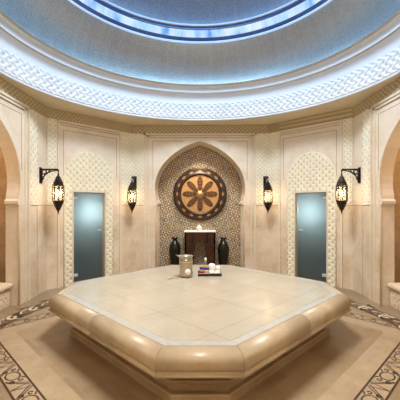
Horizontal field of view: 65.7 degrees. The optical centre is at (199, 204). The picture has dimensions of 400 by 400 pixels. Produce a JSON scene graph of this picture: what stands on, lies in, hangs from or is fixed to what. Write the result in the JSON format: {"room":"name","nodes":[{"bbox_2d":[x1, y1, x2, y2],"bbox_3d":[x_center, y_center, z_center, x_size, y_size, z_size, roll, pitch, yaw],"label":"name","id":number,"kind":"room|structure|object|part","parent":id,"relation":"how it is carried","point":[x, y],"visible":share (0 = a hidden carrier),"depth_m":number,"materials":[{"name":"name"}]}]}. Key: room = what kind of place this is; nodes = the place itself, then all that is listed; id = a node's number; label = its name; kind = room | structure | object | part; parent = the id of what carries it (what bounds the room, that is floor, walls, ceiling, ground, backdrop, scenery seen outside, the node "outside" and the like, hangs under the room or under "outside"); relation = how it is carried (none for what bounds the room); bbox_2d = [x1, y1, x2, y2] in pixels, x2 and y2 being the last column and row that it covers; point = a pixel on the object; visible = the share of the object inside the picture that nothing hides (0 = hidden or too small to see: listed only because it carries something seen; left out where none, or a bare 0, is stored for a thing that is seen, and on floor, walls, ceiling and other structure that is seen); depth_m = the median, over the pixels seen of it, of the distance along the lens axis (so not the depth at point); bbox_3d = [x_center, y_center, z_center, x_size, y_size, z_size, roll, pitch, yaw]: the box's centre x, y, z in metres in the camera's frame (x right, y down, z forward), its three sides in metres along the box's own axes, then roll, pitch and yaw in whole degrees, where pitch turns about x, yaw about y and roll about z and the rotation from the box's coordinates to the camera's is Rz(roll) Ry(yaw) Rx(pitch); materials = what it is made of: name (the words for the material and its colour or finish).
{"room":"spa","nodes":[
{"label":"spa","id":0,"kind":"room"},
{"bbox_2d":[0,147,6,282],"bbox_3d":[-3.995,0.000,4.150,1.409,3.400,3.700,0,0,0],"label":"wall","id":1,"kind":"structure","parent":0,"point":[3,175],"depth_m":6.00,"materials":[{"name":"orange stone"}]},
{"bbox_2d":[0,98,46,304],"bbox_3d":[-3.178,-0.125,4.170,0.225,3.650,4.070,0,0,0],"label":"wall","id":2,"kind":"structure","parent":0,"point":[10,118],"depth_m":5.29,"materials":[{"name":"beige stone"}]},
{"bbox_2d":[30,108,37,204],"bbox_3d":[-3.055,-0.875,5.685,0.012,1.740,0.280,0,0,0],"label":"trim","id":3,"kind":"structure","parent":2,"relation":"attached to","point":[33,114],"depth_m":5.70,"materials":[{"name":"beige stone"}]},
{"bbox_2d":[39,167,64,213],"bbox_3d":[-2.837,-0.268,5.950,0.456,0.915,0.222,0,0,0],"label":"wall lantern","id":4,"kind":"object","parent":2,"relation":"attached to","point":[57,182],"visible":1,"depth_m":5.92,"materials":[{"name":"brown metal"}]},
{"bbox_3d":[-3.050,-0.570,5.950,0.030,0.310,0.080,0,0,0],"label":"wall plate","id":5,"kind":"part","parent":4,"relation":"part of","materials":[{"name":"brown metal"}]},
{"bbox_3d":[-2.876,-0.571,5.950,0.339,0.255,0.028,0,0,0],"label":"bracket arm","id":6,"kind":"part","parent":4,"relation":"part of","materials":[{"name":"brown metal"}]},
{"bbox_2d":[47,124,131,289],"bbox_3d":[-2.413,-0.125,6.942,1.964,3.650,0.140,0,0,-44],"label":"wall","id":7,"kind":"structure","parent":0,"point":[75,143],"depth_m":6.96,"materials":[{"name":"beige stone"}]},
{"bbox_2d":[47,118,56,204],"bbox_3d":[-2.986,-0.875,6.270,0.195,1.740,0.010,0,0,-44],"label":"trim","id":8,"kind":"structure","parent":7,"relation":"attached to","point":[51,123],"depth_m":6.26,"materials":[{"name":"beige stone"}]},
{"bbox_2d":[63,152,112,286],"bbox_3d":[-2.470,0.266,6.865,1.130,2.867,0.170,0,0,-44],"label":"trim","id":9,"kind":"structure","parent":7,"relation":"attached to","point":[85,172],"depth_m":6.76,"materials":[{"name":"beige stone"}]},
{"bbox_3d":[-2.471,0.690,6.864,0.780,2.020,0.170,0,0,-44],"label":"door frame","id":10,"kind":"part","parent":9,"relation":"part of","materials":[{"name":"stone"}]},
{"bbox_2d":[74,193,101,282],"bbox_3d":[-2.496,0.713,6.870,0.715,1.955,0.075,0,0,-43],"label":"door","id":11,"kind":"structure","parent":7,"relation":"in","point":[87,206],"depth_m":6.89,"materials":[{"name":"teal glass"}]},
{"bbox_2d":[122,132,131,204],"bbox_3d":[-1.764,-0.875,7.467,0.294,1.740,0.010,0,0,-44],"label":"trim","id":12,"kind":"structure","parent":7,"relation":"attached to","point":[126,137],"depth_m":7.46,"materials":[{"name":"beige stone"}]},
{"bbox_2d":[0,10,399,120],"bbox_3d":[0.000,-2.330,4.170,5.970,0.780,5.970,0,0,0],"label":"trim","id":13,"kind":"structure","parent":7,"relation":"attached to","point":[25,59],"depth_m":6.01,"materials":[{"name":"white paint"}]},
{"bbox_2d":[0,90,399,305],"bbox_3d":[0.000,-0.022,5.196,6.150,3.445,4.792,0,0,0],"label":"trim","id":14,"kind":"structure","parent":7,"relation":"attached to","point":[27,111],"depth_m":6.33,"materials":[{"name":"stone"}]},
{"bbox_2d":[0,77,399,133],"bbox_3d":[0.000,-1.847,4.857,6.130,0.205,5.445,0,0,0],"label":"trim","id":15,"kind":"structure","parent":7,"relation":"attached to","point":[5,86],"depth_m":6.77,"materials":[{"name":"stone"}]},
{"bbox_2d":[107,0,292,23],"bbox_3d":[0.000,-4.280,4.170,5.000,0.840,5.000,0,0,0],"label":"trim","id":16,"kind":"structure","parent":7,"relation":"attached to","point":[177,11],"depth_m":6.45,"materials":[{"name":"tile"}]},
{"bbox_2d":[0,0,399,83],"bbox_3d":[0.000,-3.095,4.170,5.740,0.770,5.740,0,0,0],"label":"domed ceiling","id":17,"kind":"structure","parent":7,"relation":"attached to","point":[60,24],"depth_m":6.12,"materials":[{"name":"paint"}]},
{"bbox_2d":[68,0,331,43],"bbox_3d":[0.000,-3.683,4.170,5.000,0.435,5.000,0,0,0],"label":"trim","id":18,"kind":"structure","parent":17,"relation":"attached to","point":[114,15],"depth_m":6.26,"materials":[{"name":"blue paint"}]},
{"bbox_2d":[0,286,399,399],"bbox_3d":[0.000,1.698,4.000,9.600,0.004,10.800,0,0,0],"label":"floor","id":19,"kind":"structure","parent":0,"point":[40,359],"depth_m":3.30,"materials":[{"name":"stone"}]},
{"bbox_2d":[0,283,12,310],"bbox_3d":[-3.877,1.505,4.170,1.445,0.390,2.120,0,0,0],"label":"stone bench","id":20,"kind":"object","parent":19,"relation":"on","point":[4,287],"visible":1,"depth_m":5.08,"materials":[{"name":"stone"}]},
{"bbox_3d":[-3.200,1.540,4.170,0.008,0.260,2.080,0,0,0],"label":"carved panel","id":21,"kind":"part","parent":20,"relation":"part of","materials":[{"name":"stone"}]},
{"bbox_3d":[-3.877,1.355,4.170,1.445,0.090,2.120,0,0,0],"label":"seat","id":22,"kind":"part","parent":20,"relation":"part of","materials":[{"name":"stone"}]},
{"bbox_2d":[169,237,180,264],"bbox_3d":[-0.650,1.264,8.000,0.302,0.873,0.302,0,0,0],"label":"floor vase","id":23,"kind":"object","parent":19,"relation":"on","point":[174,248],"visible":0.87,"depth_m":7.89,"materials":[{"name":"black ceramic"}]},
{"bbox_2d":[49,265,350,399],"bbox_3d":[0.000,1.425,4.340,3.267,0.550,3.267,0,0,45],"label":"marble slab","id":24,"kind":"object","parent":19,"relation":"on","point":[196,337],"visible":0.99,"depth_m":3.20,"materials":[{"name":"beige stone"}]},
{"bbox_2d":[176,254,192,277],"bbox_3d":[-0.243,0.976,4.987,0.275,0.348,0.236,0,0,21],"label":"jug","id":25,"kind":"object","parent":24,"relation":"on","point":[186,260],"visible":1,"depth_m":4.89,"materials":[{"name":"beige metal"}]},
{"bbox_2d":[198,270,221,275],"bbox_3d":[0.158,1.126,5.120,0.384,0.048,0.250,0,0,0],"label":"tray","id":26,"kind":"object","parent":24,"relation":"on","point":[199,273],"visible":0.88,"depth_m":5.00,"materials":[{"name":"black paint"}]},
{"bbox_2d":[209,263,214,270],"bbox_3d":[0.198,1.055,5.155,0.114,0.165,0.114,0,0,0],"label":"rolled towel","id":27,"kind":"object","parent":26,"relation":"on","point":[211,266],"visible":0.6,"depth_m":5.11,"materials":[{"name":"white fabric"}]},
{"bbox_2d":[184,230,215,264],"bbox_3d":[0.000,1.180,8.040,0.820,1.040,0.380,0,0,0],"label":"console","id":28,"kind":"object","parent":19,"relation":"on","point":[191,236],"visible":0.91,"depth_m":7.87,"materials":[{"name":"brown wood"}]},
{"bbox_3d":[0.285,1.360,7.860,0.140,0.480,0.020,0,0,0],"label":"carved panel","id":29,"kind":"part","parent":28,"relation":"part of","materials":[{"name":"brown wood"}]},
{"bbox_2d":[218,237,228,264],"bbox_3d":[0.605,1.264,8.000,0.302,0.873,0.302,0,0,0],"label":"floor vase","id":30,"kind":"object","parent":19,"relation":"on","point":[223,247],"visible":0.85,"depth_m":7.89,"materials":[{"name":"black ceramic"}]},
{"bbox_2d":[387,283,399,310],"bbox_3d":[3.877,1.505,4.170,1.445,0.390,2.120,0,0,0],"label":"stone bench","id":31,"kind":"object","parent":19,"relation":"on","point":[394,287],"visible":1,"depth_m":5.08,"materials":[{"name":"stone"}]},
{"bbox_3d":[3.877,1.355,4.170,1.445,0.090,2.120,0,0,0],"label":"seat","id":32,"kind":"part","parent":31,"relation":"part of","materials":[{"name":"stone"}]},
{"bbox_3d":[3.200,1.540,4.170,0.008,0.260,2.080,0,0,0],"label":"carved panel","id":33,"kind":"part","parent":31,"relation":"part of","materials":[{"name":"stone"}]},
{"bbox_2d":[132,136,267,271],"bbox_3d":[0.000,-0.125,7.910,3.324,3.650,0.660,0,0,0],"label":"wall","id":34,"kind":"structure","parent":0,"point":[160,149],"depth_m":7.58,"materials":[{"name":"beige stone"}]},
{"bbox_2d":[127,176,136,211],"bbox_3d":[-1.585,-0.247,7.352,0.222,0.915,0.456,0,0,0],"label":"wall lantern","id":35,"kind":"object","parent":34,"relation":"attached to","point":[133,185],"visible":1,"depth_m":7.20,"materials":[{"name":"brown metal"}]},
{"bbox_2d":[132,134,143,204],"bbox_3d":[-1.514,-0.875,7.571,0.287,1.740,0.010,0,0,0],"label":"trim","id":36,"kind":"structure","parent":34,"relation":"attached to","point":[137,139],"depth_m":7.57,"materials":[{"name":"beige stone"}]},
{"bbox_2d":[158,146,241,266],"bbox_3d":[0.000,-0.050,8.240,2.400,3.500,0.001,0,0,0],"label":"wall niche","id":37,"kind":"object","parent":34,"relation":"in","point":[173,223],"visible":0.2,"depth_m":8.24,"materials":[{"name":"tile"}]},
{"bbox_2d":[173,167,226,220],"bbox_3d":[0.000,-0.290,8.197,1.420,1.420,0.083,0,0,0],"label":"decorative plate","id":38,"kind":"object","parent":37,"relation":"attached to","point":[199,193],"visible":1,"depth_m":8.20,"materials":[{"name":"brown wood"}]},
{"bbox_3d":[0.000,-0.290,8.200,1.039,1.039,0.040,0,0,0],"label":"plate","id":39,"kind":"part","parent":38,"relation":"part of","materials":[{"name":"orange wood"}]},
{"bbox_2d":[256,134,267,204],"bbox_3d":[1.514,-0.875,7.571,0.287,1.740,0.010,0,0,0],"label":"trim","id":40,"kind":"structure","parent":34,"relation":"attached to","point":[261,139],"depth_m":7.57,"materials":[{"name":"beige stone"}]},
{"bbox_2d":[263,176,272,211],"bbox_3d":[1.585,-0.247,7.352,0.222,0.915,0.456,0,0,0],"label":"wall lantern","id":41,"kind":"object","parent":34,"relation":"attached to","point":[266,186],"visible":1,"depth_m":7.20,"materials":[{"name":"brown metal"}]},
{"bbox_2d":[0,74,399,124],"bbox_3d":[0.000,-1.950,3.140,6.130,0.001,8.880,0,0,0],"label":"ceiling","id":42,"kind":"structure","parent":0,"point":[48,101],"depth_m":6.46,"materials":[{"name":"paint"}]},
{"bbox_2d":[268,124,352,289],"bbox_3d":[2.413,-0.125,6.942,1.964,3.650,0.140,0,0,44],"label":"wall","id":43,"kind":"structure","parent":0,"point":[324,143],"depth_m":6.96,"materials":[{"name":"beige stone"}]},
{"bbox_2d":[268,132,277,204],"bbox_3d":[1.764,-0.875,7.467,0.294,1.740,0.010,0,0,44],"label":"trim","id":44,"kind":"structure","parent":43,"relation":"attached to","point":[272,137],"depth_m":7.46,"materials":[{"name":"beige stone"}]},
{"bbox_2d":[287,152,336,286],"bbox_3d":[2.470,0.266,6.865,1.130,2.867,0.170,0,0,44],"label":"trim","id":45,"kind":"structure","parent":43,"relation":"attached to","point":[313,172],"depth_m":6.76,"materials":[{"name":"beige stone"}]},
{"bbox_3d":[2.471,0.690,6.864,0.780,2.020,0.170,0,0,44],"label":"door frame","id":46,"kind":"part","parent":45,"relation":"part of","materials":[{"name":"stone"}]},
{"bbox_2d":[298,193,325,282],"bbox_3d":[2.496,0.713,6.870,0.715,1.955,0.075,0,0,43],"label":"door","id":47,"kind":"structure","parent":43,"relation":"in","point":[311,206],"depth_m":6.89,"materials":[{"name":"teal glass"}]},
{"bbox_2d":[343,118,352,204],"bbox_3d":[2.986,-0.875,6.270,0.195,1.740,0.010,0,0,44],"label":"trim","id":48,"kind":"structure","parent":43,"relation":"attached to","point":[347,123],"depth_m":6.26,"materials":[{"name":"beige stone"}]},
{"bbox_2d":[353,98,399,304],"bbox_3d":[3.178,-0.125,4.170,0.225,3.650,4.070,0,0,0],"label":"wall","id":49,"kind":"structure","parent":0,"point":[388,118],"depth_m":5.29,"materials":[{"name":"beige stone"}]},
{"bbox_2d":[335,167,360,213],"bbox_3d":[2.837,-0.268,5.950,0.456,0.915,0.222,0,0,0],"label":"wall lantern","id":50,"kind":"object","parent":49,"relation":"attached to","point":[341,181],"visible":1,"depth_m":5.92,"materials":[{"name":"brown metal"}]},
{"bbox_3d":[2.876,-0.571,5.950,0.339,0.255,0.028,0,0,0],"label":"bracket arm","id":51,"kind":"part","parent":50,"relation":"part of","materials":[{"name":"brown metal"}]},
{"bbox_3d":[3.050,-0.570,5.950,0.030,0.310,0.080,0,0,0],"label":"wall plate","id":52,"kind":"part","parent":50,"relation":"part of","materials":[{"name":"brown metal"}]},
{"bbox_2d":[362,108,369,204],"bbox_3d":[3.055,-0.875,5.685,0.012,1.740,0.280,0,0,0],"label":"trim","id":53,"kind":"structure","parent":49,"relation":"attached to","point":[366,114],"depth_m":5.70,"materials":[{"name":"beige stone"}]},
{"bbox_2d":[393,147,399,282],"bbox_3d":[3.995,0.000,4.150,1.409,3.400,3.700,0,0,0],"label":"wall","id":54,"kind":"structure","parent":0,"point":[396,175],"depth_m":6.00,"materials":[{"name":"orange stone"}]}
]}

